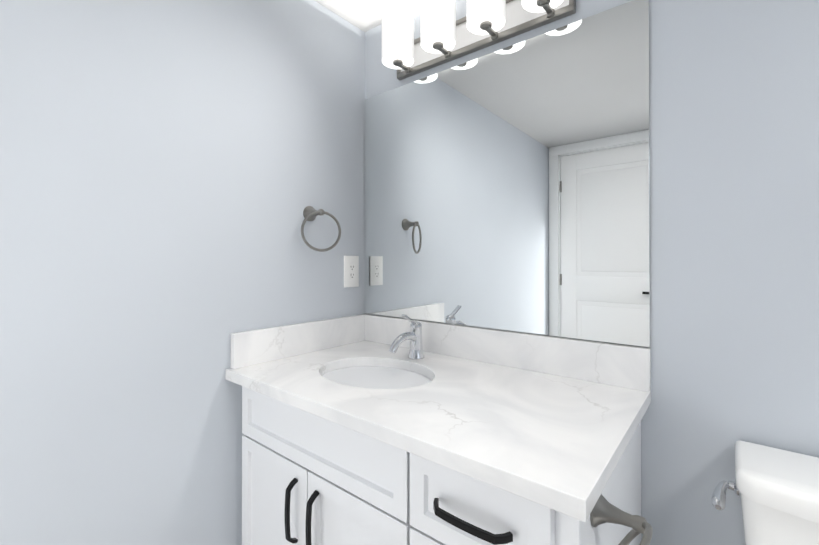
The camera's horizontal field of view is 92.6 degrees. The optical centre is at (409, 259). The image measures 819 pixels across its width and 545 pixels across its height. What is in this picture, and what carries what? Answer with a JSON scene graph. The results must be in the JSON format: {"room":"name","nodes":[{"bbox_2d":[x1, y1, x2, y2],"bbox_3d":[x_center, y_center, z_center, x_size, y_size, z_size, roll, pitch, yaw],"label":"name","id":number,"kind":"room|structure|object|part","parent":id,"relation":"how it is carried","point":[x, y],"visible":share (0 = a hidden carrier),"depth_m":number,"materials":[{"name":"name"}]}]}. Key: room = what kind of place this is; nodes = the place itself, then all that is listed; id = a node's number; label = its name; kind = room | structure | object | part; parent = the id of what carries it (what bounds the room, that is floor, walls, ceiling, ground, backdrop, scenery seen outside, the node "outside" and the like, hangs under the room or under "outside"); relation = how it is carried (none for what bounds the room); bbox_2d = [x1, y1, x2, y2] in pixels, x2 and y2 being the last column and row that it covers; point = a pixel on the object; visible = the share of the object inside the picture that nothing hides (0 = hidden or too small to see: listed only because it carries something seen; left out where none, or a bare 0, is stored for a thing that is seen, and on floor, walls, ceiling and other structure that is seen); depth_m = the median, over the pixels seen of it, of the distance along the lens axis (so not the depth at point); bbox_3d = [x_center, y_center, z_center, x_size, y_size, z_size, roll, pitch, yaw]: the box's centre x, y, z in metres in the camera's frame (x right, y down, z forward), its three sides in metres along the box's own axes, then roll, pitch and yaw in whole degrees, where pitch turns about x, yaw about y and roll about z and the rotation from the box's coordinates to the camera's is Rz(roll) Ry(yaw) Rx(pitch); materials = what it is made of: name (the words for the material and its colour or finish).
{"room":"bathroom","nodes":[
{"label":"bathroom","id":0,"kind":"room"},
{"bbox_2d":[0,0,364,544],"bbox_3d":[-0.887,0.138,0.798,0.100,2.130,2.118,0,0,39],"label":"wall","id":1,"kind":"structure","parent":0,"point":[170,170],"depth_m":1.01,"materials":[{"name":"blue paint"}]},
{"bbox_2d":[301,206,340,251],"bbox_3d":[-0.315,-0.107,1.348,0.097,0.162,0.129,0,0,39],"label":"towel ring","id":2,"kind":"object","parent":1,"relation":"attached to","point":[310,213],"visible":1,"depth_m":1.34,"materials":[{"name":"silver metal"}]},
{"bbox_2d":[344,256,358,287],"bbox_3d":[-0.226,0.047,1.526,0.007,0.122,0.076,0,0,39],"label":"electrical outlet plate","id":3,"kind":"object","parent":1,"relation":"attached to","point":[351,271],"visible":1,"depth_m":1.52,"materials":[{"name":"white plastic"}]},
{"bbox_2d":[314,0,420,31],"bbox_3d":[0.082,-0.981,0.015,2.600,0.100,2.318,0,0,39],"label":"ceiling","id":4,"kind":"structure","parent":0,"point":[365,15],"depth_m":1.44,"materials":[{"name":"white paint"}]},
{"bbox_2d":[365,0,818,544],"bbox_3d":[0.782,0.138,0.870,2.600,2.130,0.100,0,0,39],"label":"wall","id":5,"kind":"structure","parent":0,"point":[734,215],"depth_m":0.87,"materials":[{"name":"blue paint"}]},
{"bbox_2d":[382,0,575,79],"bbox_3d":[0.168,-0.756,1.220,0.634,0.165,0.136,0,0,39],"label":"sconce","id":6,"kind":"object","parent":5,"relation":"attached to","point":[445,37],"visible":1,"depth_m":1.23,"materials":[{"name":"white glass"}]},
{"bbox_3d":[-0.041,-0.767,1.376,0.114,0.142,0.114,0,0,39],"label":"lamp shade","id":7,"kind":"part","parent":6,"relation":"part of","materials":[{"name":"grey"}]},
{"bbox_3d":[-0.022,-0.685,1.399,0.035,0.018,0.096,0,0,39],"label":"arm","id":8,"kind":"part","parent":6,"relation":"part of"},
{"bbox_3d":[0.093,-0.767,1.267,0.114,0.142,0.114,0,0,39],"label":"lamp shade","id":9,"kind":"part","parent":6,"relation":"part of","materials":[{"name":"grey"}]},
{"bbox_3d":[0.112,-0.686,1.290,0.035,0.018,0.096,0,0,39],"label":"arm","id":10,"kind":"part","parent":6,"relation":"part of"},
{"bbox_3d":[0.226,-0.768,1.159,0.114,0.142,0.114,0,0,39],"label":"lamp shade","id":11,"kind":"part","parent":6,"relation":"part of","materials":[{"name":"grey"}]},
{"bbox_3d":[0.245,-0.686,1.182,0.035,0.018,0.096,0,0,39],"label":"arm","id":12,"kind":"part","parent":6,"relation":"part of"},
{"bbox_3d":[0.379,-0.687,1.073,0.035,0.018,0.096,0,0,39],"label":"arm","id":13,"kind":"part","parent":6,"relation":"part of"},
{"bbox_2d":[364,0,649,347],"bbox_3d":[0.204,-0.216,1.271,0.992,0.865,0.006,0,0,39],"label":"mirror","id":14,"kind":"object","parent":5,"relation":"attached to","point":[507,188],"visible":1,"depth_m":1.16,"materials":[{"name":"clear glass"}]},
{"bbox_2d":[363,314,650,391],"bbox_3d":[0.199,0.270,1.264,0.994,0.103,0.020,0,0,39],"label":"backsplash","id":15,"kind":"structure","parent":5,"relation":"attached to","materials":[{"name":"white stone"}]},
{"bbox_3d":[0.082,1.249,0.004,2.600,0.100,2.318,0,0,39],"label":"floor","id":16,"kind":"structure","parent":0,"visible":0},
{"bbox_2d":[225,314,652,544],"bbox_3d":[0.049,0.688,1.026,1.059,1.031,0.574,0,0,39],"label":"bathroom vanity","id":17,"kind":"object","parent":16,"relation":"on","point":[365,429],"visible":1,"depth_m":0.88,"materials":[{"name":"white stone"}]},
{"bbox_3d":[-0.359,0.803,1.040,0.308,0.591,0.019,0,0,39],"label":"door","id":18,"kind":"part","parent":17,"relation":"part of","materials":[{"name":"white wood"}]},
{"bbox_3d":[-0.287,0.615,0.950,0.012,0.156,0.031,0,0,39],"label":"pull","id":19,"kind":"part","parent":17,"relation":"part of","materials":[{"name":"black metal"}]},
{"bbox_3d":[-0.223,0.615,0.898,0.012,0.156,0.031,0,0,39],"label":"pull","id":20,"kind":"part","parent":17,"relation":"part of","materials":[{"name":"black metal"}]},
{"bbox_3d":[-0.119,0.802,0.845,0.308,0.591,0.019,0,0,39],"label":"door","id":21,"kind":"part","parent":17,"relation":"part of","materials":[{"name":"white wood"}]},
{"bbox_2d":[389,314,423,359],"bbox_3d":[-0.010,0.248,1.243,0.054,0.148,0.154,0,0,39],"label":"faucet","id":22,"kind":"object","parent":17,"relation":"on","point":[415,334],"depth_m":1.26,"materials":[{"name":"silver metal"}]},
{"bbox_3d":[0.108,0.652,0.661,0.266,0.292,0.019,0,0,39],"label":"drawer","id":23,"kind":"part","parent":17,"relation":"part of","materials":[{"name":"white wood"}]},
{"bbox_3d":[0.094,0.430,0.641,0.148,0.012,0.031,0,0,39],"label":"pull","id":24,"kind":"part","parent":17,"relation":"part of","materials":[{"name":"black metal"}]},
{"bbox_3d":[0.108,0.430,0.662,0.266,0.142,0.019,0,0,39],"label":"drawer","id":25,"kind":"part","parent":17,"relation":"part of","materials":[{"name":"white wood"}]},
{"bbox_2d":[711,440,818,544],"bbox_3d":[0.637,0.795,0.446,0.474,0.813,0.715,0,0,39],"label":"toilet","id":26,"kind":"object","parent":16,"relation":"on","point":[776,490],"visible":1,"depth_m":0.70,"materials":[{"name":"white ceramic"}]},
{"bbox_3d":[0.628,0.463,0.776,0.045,0.036,0.101,0,0,39],"label":"lever","id":27,"kind":"part","parent":26,"relation":"part of","materials":[{"name":"silver metal"}]},
{"bbox_3d":[0.813,0.409,0.634,0.437,0.041,0.205,0,0,39],"label":"tank lid","id":28,"kind":"part","parent":26,"relation":"part of","materials":[{"name":"white ceramic"}]},
{"bbox_3d":[0.816,0.609,0.637,0.425,0.357,0.191,0,0,39],"label":"tank","id":29,"kind":"part","parent":26,"relation":"part of","materials":[{"name":"white ceramic"}]}
]}

